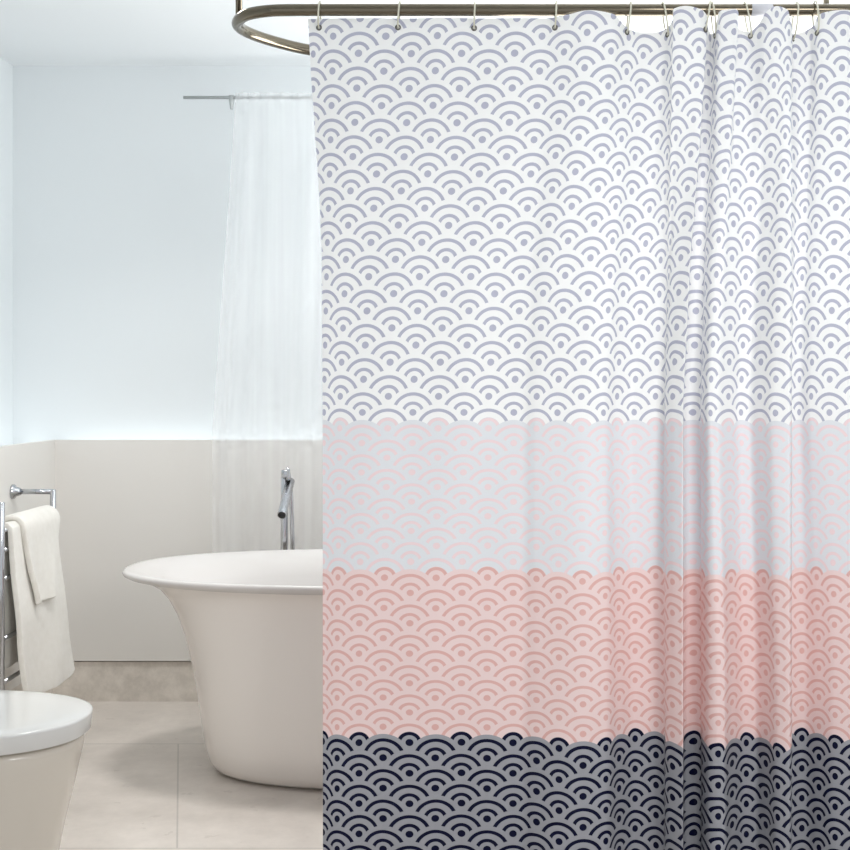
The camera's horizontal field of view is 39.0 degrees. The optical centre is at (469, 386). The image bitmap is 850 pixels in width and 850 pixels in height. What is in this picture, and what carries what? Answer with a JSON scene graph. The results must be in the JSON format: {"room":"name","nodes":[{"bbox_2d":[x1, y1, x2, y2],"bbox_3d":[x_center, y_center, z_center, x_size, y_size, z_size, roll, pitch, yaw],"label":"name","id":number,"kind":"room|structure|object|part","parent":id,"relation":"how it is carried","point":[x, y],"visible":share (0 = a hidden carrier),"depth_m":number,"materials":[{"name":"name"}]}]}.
{"room":"bathroom","nodes":[
{"label":"bathroom","id":0,"kind":"room"},
{"bbox_2d":[0,57,12,445],"bbox_3d":[-1.733,-0.026,2.560,0.100,2.312,3.720,0,0,0],"label":"wall","id":1,"kind":"structure","parent":0,"point":[6,69],"depth_m":4.36,"materials":[{"name":"white paint"}]},
{"bbox_2d":[13,66,322,443],"bbox_3d":[-0.067,-0.026,4.470,3.433,2.312,0.100,0,0,0],"label":"wall","id":2,"kind":"structure","parent":0,"point":[167,251],"depth_m":4.42,"materials":[{"name":"white paint"}]},
{"bbox_2d":[0,440,54,689],"bbox_3d":[-1.502,0.586,2.515,0.030,0.792,3.630,0,0,0],"label":"wall","id":3,"kind":"structure","parent":2,"relation":"attached to","point":[29,465],"depth_m":4.00,"materials":[{"name":"beige paint"}]},
{"bbox_2d":[0,484,55,689],"bbox_3d":[-1.416,0.606,3.685,0.142,0.579,0.478,0,0,0],"label":"towel rail","id":4,"kind":"object","parent":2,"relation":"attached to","point":[15,491],"visible":0.48,"depth_m":3.47,"materials":[{"name":"silver metal"}]},
{"bbox_3d":[-1.355,0.614,3.470,0.019,0.562,0.019,0,0,0],"label":"post","id":5,"kind":"part","parent":4,"relation":"part of","materials":[{"name":"silver metal"}]},
{"bbox_2d":[5,521,74,691],"bbox_3d":[-1.326,0.662,3.708,0.111,0.531,0.427,0,0,0],"label":"bath towel","id":6,"kind":"object","parent":4,"relation":"hanging from","point":[41,645],"visible":0.56,"depth_m":3.59,"materials":[{"name":"white fabric"}]},
{"bbox_2d":[5,505,59,604],"bbox_3d":[-1.344,0.517,3.697,0.116,0.278,0.295,0,0,0],"label":"hand towel","id":7,"kind":"object","parent":6,"relation":"on","point":[39,526],"visible":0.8,"depth_m":3.67,"materials":[{"name":"white fabric"}]},
{"bbox_3d":[-1.355,0.614,3.900,0.019,0.562,0.019,0,0,0],"label":"post","id":8,"kind":"part","parent":4,"relation":"part of","materials":[{"name":"silver metal"}]},
{"bbox_2d":[11,683,52,693],"bbox_3d":[-1.509,1.059,2.506,0.020,0.142,3.612,0,0,0],"label":"baseboard","id":9,"kind":"structure","parent":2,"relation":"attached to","point":[19,687],"depth_m":4.00,"materials":[{"name":"grey stone"}]},
{"bbox_2d":[53,661,197,700],"bbox_3d":[0.025,1.059,4.322,3.049,0.142,0.020,0,0,0],"label":"baseboard","id":10,"kind":"structure","parent":2,"relation":"attached to","point":[90,680],"depth_m":4.31,"materials":[{"name":"grey stone"}]},
{"bbox_2d":[55,440,322,660],"bbox_3d":[0.032,0.586,4.315,3.037,0.792,0.030,0,0,0],"label":"wall","id":11,"kind":"structure","parent":2,"relation":"attached to","point":[120,504],"depth_m":4.30,"materials":[{"name":"beige paint"}]},
{"bbox_2d":[183,95,311,112],"bbox_3d":[-0.291,-0.995,4.305,1.423,0.048,0.230,0,0,0],"label":"rail","id":12,"kind":"object","parent":2,"relation":"attached to","point":[231,98],"visible":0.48,"depth_m":4.20,"materials":[{"name":"metal"}]},
{"bbox_3d":[-0.835,-1.013,4.310,0.010,0.010,0.220,0,0,0],"label":"bracket arm","id":13,"kind":"part","parent":12,"relation":"part of","materials":[{"name":"white paint"}]},
{"bbox_3d":[-0.291,-1.013,4.200,1.423,0.012,0.012,0,0,0],"label":"rod","id":14,"kind":"part","parent":12,"relation":"part of","materials":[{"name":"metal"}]},
{"bbox_2d":[59,701,322,849],"bbox_3d":[-0.067,1.160,2.610,3.433,0.060,3.820,0,0,0],"label":"floor","id":15,"kind":"structure","parent":0,"point":[146,779],"depth_m":3.30,"materials":[{"name":"tile"}]},
{"bbox_2d":[0,690,92,849],"bbox_3d":[-1.151,0.919,2.605,0.647,0.422,0.420,0,0,0],"label":"toilet","id":16,"kind":"object","parent":15,"relation":"on","point":[42,735],"visible":1,"depth_m":2.52,"materials":[{"name":"white ceramic"}]},
{"bbox_3d":[-1.159,0.944,2.605,0.631,0.373,0.386,0,0,0],"label":"bowl","id":17,"kind":"part","parent":16,"relation":"part of","materials":[{"name":"white ceramic"}]},
{"bbox_3d":[-1.097,0.730,2.605,0.539,0.043,0.420,0,0,0],"label":"lid","id":18,"kind":"part","parent":16,"relation":"part of","materials":[{"name":"white plastic"}]},
{"bbox_2d":[122,549,322,788],"bbox_3d":[-0.212,0.830,3.560,1.614,0.600,0.766,0,0,0],"label":"bathtub","id":19,"kind":"object","parent":15,"relation":"on","point":[251,622],"visible":0.37,"depth_m":3.33,"materials":[{"name":"white ceramic"}]},
{"bbox_2d":[122,549,322,594],"bbox_3d":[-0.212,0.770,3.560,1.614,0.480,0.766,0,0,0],"label":"bathtub rim","id":20,"kind":"object","parent":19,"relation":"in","point":[297,571],"depth_m":3.74,"materials":[{"name":"white ceramic"}]},
{"bbox_2d":[277,467,294,549],"bbox_3d":[-0.628,0.700,3.994,0.090,0.860,0.222,0,0,0],"label":"faucet","id":21,"kind":"object","parent":15,"relation":"on","point":[287,483],"visible":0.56,"depth_m":4.04,"materials":[{"name":"silver metal"}]},
{"bbox_2d":[278,512,285,517],"bbox_3d":[-0.610,0.415,3.890,0.025,0.023,0.014,0,0,0],"label":"outlet","id":22,"kind":"object","parent":21,"relation":"attached to","point":[280,514],"depth_m":3.89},
{"bbox_3d":[-0.610,0.367,3.978,0.031,0.122,0.191,0,0,0],"label":"spout","id":23,"kind":"part","parent":21,"relation":"part of","materials":[{"name":"silver metal"}]},
{"bbox_3d":[-0.619,0.291,4.048,0.033,0.043,0.035,0,0,0],"label":"lever","id":24,"kind":"part","parent":21,"relation":"part of","materials":[{"name":"silver metal"}]},
{"bbox_2d":[0,0,849,65],"bbox_3d":[-0.067,-1.222,2.610,3.433,0.080,3.820,0,0,0],"label":"ceiling","id":25,"kind":"structure","parent":0,"point":[32,32],"depth_m":3.95,"materials":[{"name":"paint"}]},
{"bbox_2d":[231,0,849,55],"bbox_3d":[0.416,-1.020,2.995,1.995,0.324,0.461,0,0,0],"label":"curtain rod","id":26,"kind":"object","parent":25,"relation":"hanging from","point":[755,9],"visible":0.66,"depth_m":2.77,"materials":[{"name":"silver metal"}]},
{"bbox_2d":[317,1,321,28],"bbox_3d":[-0.349,-0.862,2.782,0.007,0.063,0.047,0,0,0],"label":"curtain ring","id":27,"kind":"object","parent":26,"relation":"hanging from","point":[319,2],"visible":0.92,"depth_m":2.76,"materials":[{"name":"silver plastic"}]},
{"bbox_2d":[397,1,400,28],"bbox_3d":[-0.165,-0.862,2.781,0.009,0.063,0.047,0,0,0],"label":"curtain ring","id":28,"kind":"object","parent":26,"relation":"hanging from","point":[399,3],"visible":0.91,"depth_m":2.76,"materials":[{"name":"silver plastic"}]},
{"bbox_2d":[473,1,475,28],"bbox_3d":[0.010,-0.861,2.780,0.006,0.065,0.047,0,0,0],"label":"curtain ring","id":29,"kind":"object","parent":26,"relation":"hanging from","point":[474,1],"visible":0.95,"depth_m":2.76,"materials":[{"name":"silver metal"}]},
{"bbox_2d":[554,1,556,28],"bbox_3d":[0.198,-0.861,2.779,0.007,0.065,0.047,0,0,0],"label":"curtain ring","id":30,"kind":"object","parent":26,"relation":"hanging from","point":[555,16],"visible":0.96,"depth_m":2.76,"materials":[{"name":"silver metal"}]},
{"bbox_2d":[308,6,849,849],"bbox_3d":[0.374,0.119,2.743,1.500,1.982,0.148,0,0,0],"label":"shower curtain","id":31,"kind":"object","parent":26,"relation":"hanging from","point":[586,279],"visible":1,"depth_m":2.78,"materials":[{"name":"fabric"}]},
{"bbox_2d":[626,1,631,32],"bbox_3d":[0.368,-0.858,2.784,0.011,0.073,0.048,0,0,0],"label":"curtain ring","id":32,"kind":"object","parent":26,"relation":"hanging from","point":[630,2],"visible":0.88,"depth_m":2.77,"materials":[{"name":"silver metal"}]},
{"bbox_2d":[661,1,668,35],"bbox_3d":[0.453,-0.855,2.784,0.018,0.078,0.048,0,0,0],"label":"curtain ring","id":33,"kind":"object","parent":26,"relation":"hanging from","point":[662,2],"visible":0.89,"depth_m":2.77,"materials":[{"name":"silver metal"}]},
{"bbox_2d":[705,0,710,30],"bbox_3d":[0.548,-0.855,2.767,0.017,0.079,0.055,0,0,10],"label":"curtain ring","id":34,"kind":"object","parent":26,"relation":"hanging from","point":[709,3],"visible":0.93,"depth_m":2.74,"materials":[{"name":"silver metal"}]},
{"bbox_2d":[710,1,716,36],"bbox_3d":[0.566,-0.855,2.789,0.016,0.080,0.051,0,0,0],"label":"curtain ring","id":35,"kind":"object","parent":26,"relation":"hanging from","point":[712,3],"visible":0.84,"depth_m":2.77,"materials":[{"name":"silver metal"}]},
{"bbox_2d":[743,1,751,36],"bbox_3d":[0.645,-0.855,2.790,0.023,0.080,0.051,0,0,0],"label":"curtain ring","id":36,"kind":"object","parent":26,"relation":"hanging from","point":[744,2],"visible":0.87,"depth_m":2.77,"materials":[{"name":"silver metal"}]},
{"bbox_2d":[791,1,798,39],"bbox_3d":[0.756,-0.852,2.791,0.008,0.085,0.052,0,0,0],"label":"curtain ring","id":37,"kind":"object","parent":26,"relation":"hanging from","point":[796,2],"visible":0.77,"depth_m":2.77,"materials":[{"name":"silver metal"}]},
{"bbox_2d":[812,0,819,33],"bbox_3d":[0.799,-0.853,2.772,0.005,0.082,0.050,0,0,0],"label":"curtain ring","id":38,"kind":"object","parent":26,"relation":"hanging from","point":[815,0],"visible":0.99,"depth_m":2.75,"materials":[{"name":"silver metal"}]}
]}

